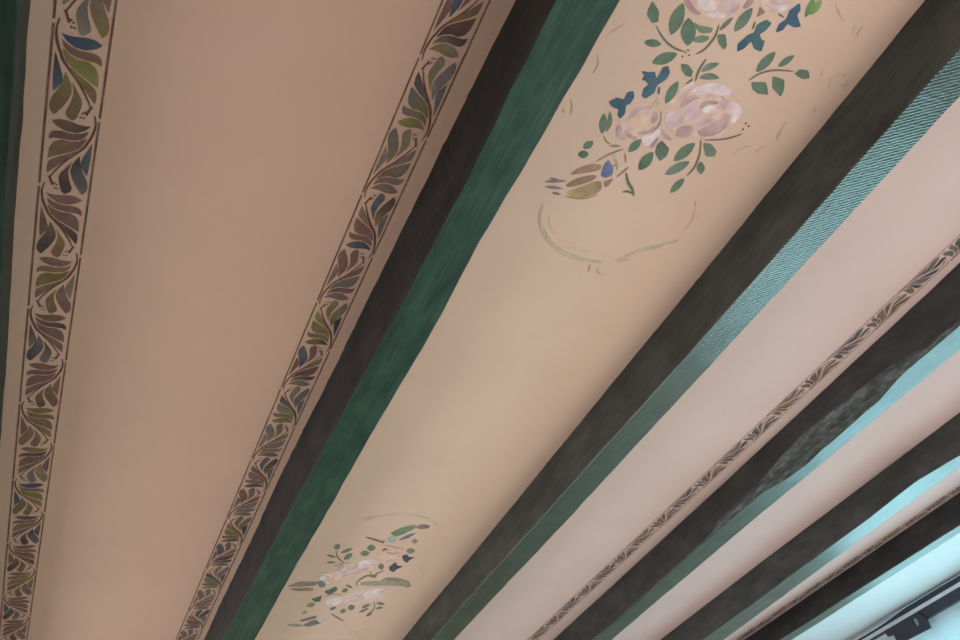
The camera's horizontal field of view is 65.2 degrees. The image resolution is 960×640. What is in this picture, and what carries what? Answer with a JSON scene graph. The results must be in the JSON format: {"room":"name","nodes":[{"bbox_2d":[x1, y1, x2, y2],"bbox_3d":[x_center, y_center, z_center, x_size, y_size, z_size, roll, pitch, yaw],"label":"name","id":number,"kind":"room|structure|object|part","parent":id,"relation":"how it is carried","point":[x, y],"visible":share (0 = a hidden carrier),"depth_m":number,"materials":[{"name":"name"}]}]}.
{"room":"historic building room","nodes":[
{"label":"historic building room","id":0,"kind":"room"},
{"bbox_2d":[0,0,959,639],"bbox_3d":[-0.222,1.062,2.650,6.800,0.001,8.000,8,-47,-29],"label":"ceiling","id":1,"kind":"structure","parent":0,"point":[239,144],"depth_m":1.52,"materials":[{"name":"paint"}]},
{"bbox_2d":[0,0,30,440],"bbox_3d":[-1.395,0.940,1.962,0.165,0.110,8.000,8,-47,-29],"label":"joist","id":2,"kind":"object","parent":1,"relation":"attached to","point":[14,14],"visible":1,"depth_m":0.93,"materials":[{"name":"green wood"}]},
{"bbox_2d":[0,0,117,639],"bbox_3d":[-1.439,1.161,2.276,0.068,0.001,5.483,8,-47,-29],"label":"stencilled border","id":3,"kind":"object","parent":1,"relation":"attached to","point":[87,70],"visible":1,"depth_m":1.19,"materials":[{"name":"paint"}]},
{"bbox_2d":[176,0,490,639],"bbox_3d":[-0.999,1.147,2.436,0.068,0.001,5.738,8,-47,-29],"label":"stencilled border","id":4,"kind":"object","parent":1,"relation":"attached to","point":[415,101],"visible":1,"depth_m":1.34,"materials":[{"name":"paint"}]},
{"bbox_2d":[287,505,441,634],"bbox_3d":[-0.362,0.786,2.286,0.439,0.001,0.833,8,-47,-29],"label":"painting","id":5,"kind":"object","parent":1,"relation":"attached to","point":[361,567],"visible":1,"depth_m":2.26},
{"bbox_3d":[-0.297,0.625,2.131,0.009,0.001,0.079,-35,-42,17],"label":"stem","id":6,"kind":"part","parent":5,"relation":"part of","materials":[{"name":"paint"}]},
{"bbox_2d":[204,0,619,639],"bbox_3d":[-0.789,1.023,2.295,0.112,0.110,8.000,8,-47,-29],"label":"joist","id":7,"kind":"object","parent":1,"relation":"attached to","point":[541,47],"visible":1,"depth_m":1.28,"materials":[{"name":"green wood"}]},
{"bbox_2d":[403,0,959,639],"bbox_3d":[-0.176,1.106,2.632,0.114,0.110,8.000,8,-47,-29],"label":"joist","id":8,"kind":"object","parent":1,"relation":"attached to","point":[915,79],"visible":1,"depth_m":1.55,"materials":[{"name":"green wood"}]},
{"bbox_2d":[539,0,862,275],"bbox_3d":[0.351,-0.310,1.345,0.504,0.001,0.625,8,-47,-29],"label":"painting","id":9,"kind":"object","parent":1,"relation":"attached to","point":[707,110],"visible":1,"depth_m":1.28},
{"bbox_3d":[0.228,-0.290,1.318,0.036,0.001,0.037,8,-47,-29],"label":"stem","id":10,"kind":"part","parent":9,"relation":"part of","materials":[{"name":"paint"}]},
{"bbox_3d":[0.276,-0.249,1.382,0.007,0.001,0.063,-28,-41,10],"label":"stem","id":11,"kind":"part","parent":9,"relation":"part of","materials":[{"name":"green paint"}]},
{"bbox_3d":[0.297,-0.438,1.179,0.078,0.001,0.009,22,-55,-38],"label":"stem","id":12,"kind":"part","parent":9,"relation":"part of","materials":[{"name":"green paint"}]},
{"bbox_3d":[0.398,-0.297,1.377,0.013,0.001,0.080,-7,-42,-15],"label":"stem","id":13,"kind":"part","parent":9,"relation":"part of","materials":[{"name":"green paint"}]},
{"bbox_3d":[0.362,-0.412,1.235,0.006,0.001,0.040,-1,-44,-21],"label":"stem","id":14,"kind":"part","parent":9,"relation":"part of","materials":[{"name":"green paint"}]},
{"bbox_3d":[0.367,-0.446,1.199,0.012,0.001,0.054,12,-50,-32],"label":"stem","id":15,"kind":"part","parent":9,"relation":"part of","materials":[{"name":"green paint"}]},
{"bbox_3d":[0.440,-0.329,1.359,0.075,0.001,0.008,-11,-41,-10],"label":"stem","id":16,"kind":"part","parent":9,"relation":"part of","materials":[{"name":"paint"}]},
{"bbox_3d":[0.497,-0.421,1.278,0.084,0.001,0.014,-13,-41,-7],"label":"stem","id":17,"kind":"part","parent":9,"relation":"part of","materials":[{"name":"green paint"}]},
{"bbox_2d":[528,235,959,639],"bbox_3d":[0.195,1.379,3.170,0.063,0.001,5.483,8,-47,-29],"label":"stencilled border","id":18,"kind":"object","parent":1,"relation":"attached to","point":[881,315],"visible":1,"depth_m":2.22,"materials":[{"name":"paint"}]},
{"bbox_2d":[554,263,959,639],"bbox_3d":[0.487,1.196,2.997,0.170,0.110,8.000,8,-47,-29],"label":"joist","id":19,"kind":"object","parent":1,"relation":"attached to","point":[927,335],"visible":1,"depth_m":2.26,"materials":[{"name":"green wood"}]},
{"bbox_2d":[661,413,959,639],"bbox_3d":[1.142,1.284,3.357,0.220,0.110,8.000,8,-47,-29],"label":"joist","id":20,"kind":"object","parent":1,"relation":"attached to","point":[937,456],"visible":1,"depth_m":2.93,"materials":[{"name":"green wood"}]},
{"bbox_2d":[737,485,959,639],"bbox_3d":[1.337,1.792,4.087,0.063,0.001,4.845,8,-47,-29],"label":"stencilled border","id":21,"kind":"object","parent":1,"relation":"attached to","point":[958,488],"visible":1,"depth_m":3.50,"materials":[{"name":"brown paint"}]},
{"bbox_2d":[745,492,959,639],"bbox_3d":[1.700,1.360,3.664,0.129,0.110,8.000,8,-47,-29],"label":"joist","id":22,"kind":"object","parent":1,"relation":"attached to","point":[940,525],"visible":1,"depth_m":3.47,"materials":[{"name":"green wood"}]},
{"bbox_2d":[854,617,916,639],"bbox_3d":[3.133,2.391,3.494,0.160,2.550,8.000,8,-47,-29],"label":"wall","id":23,"kind":"structure","parent":0,"point":[884,636],"depth_m":4.64,"materials":[{"name":"white paint"}]},
{"bbox_2d":[858,575,959,639],"bbox_3d":[2.816,1.315,3.999,0.062,0.153,5.000,8,-47,-29],"label":"rail","id":24,"kind":"object","parent":23,"relation":"attached to","point":[902,625],"visible":1,"depth_m":4.34,"materials":[{"name":"black metal"}]},
{"bbox_3d":[2.150,2.363,4.944,0.030,0.008,1.880,8,-47,-29],"label":"rail","id":25,"kind":"part","parent":24,"relation":"part of","materials":[{"name":"black metal"}]},
{"bbox_3d":[3.216,0.671,3.443,0.050,0.052,3.120,8,-47,-29],"label":"rail","id":26,"kind":"part","parent":24,"relation":"part of","materials":[{"name":"black metal"}]},
{"bbox_2d":[883,602,959,639],"bbox_3d":[2.922,1.373,3.890,0.020,0.295,2.100,8,-47,-29],"label":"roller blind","id":27,"kind":"object","parent":23,"relation":"attached to","point":[945,625],"visible":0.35,"depth_m":4.29,"materials":[{"name":"white"}]}
]}

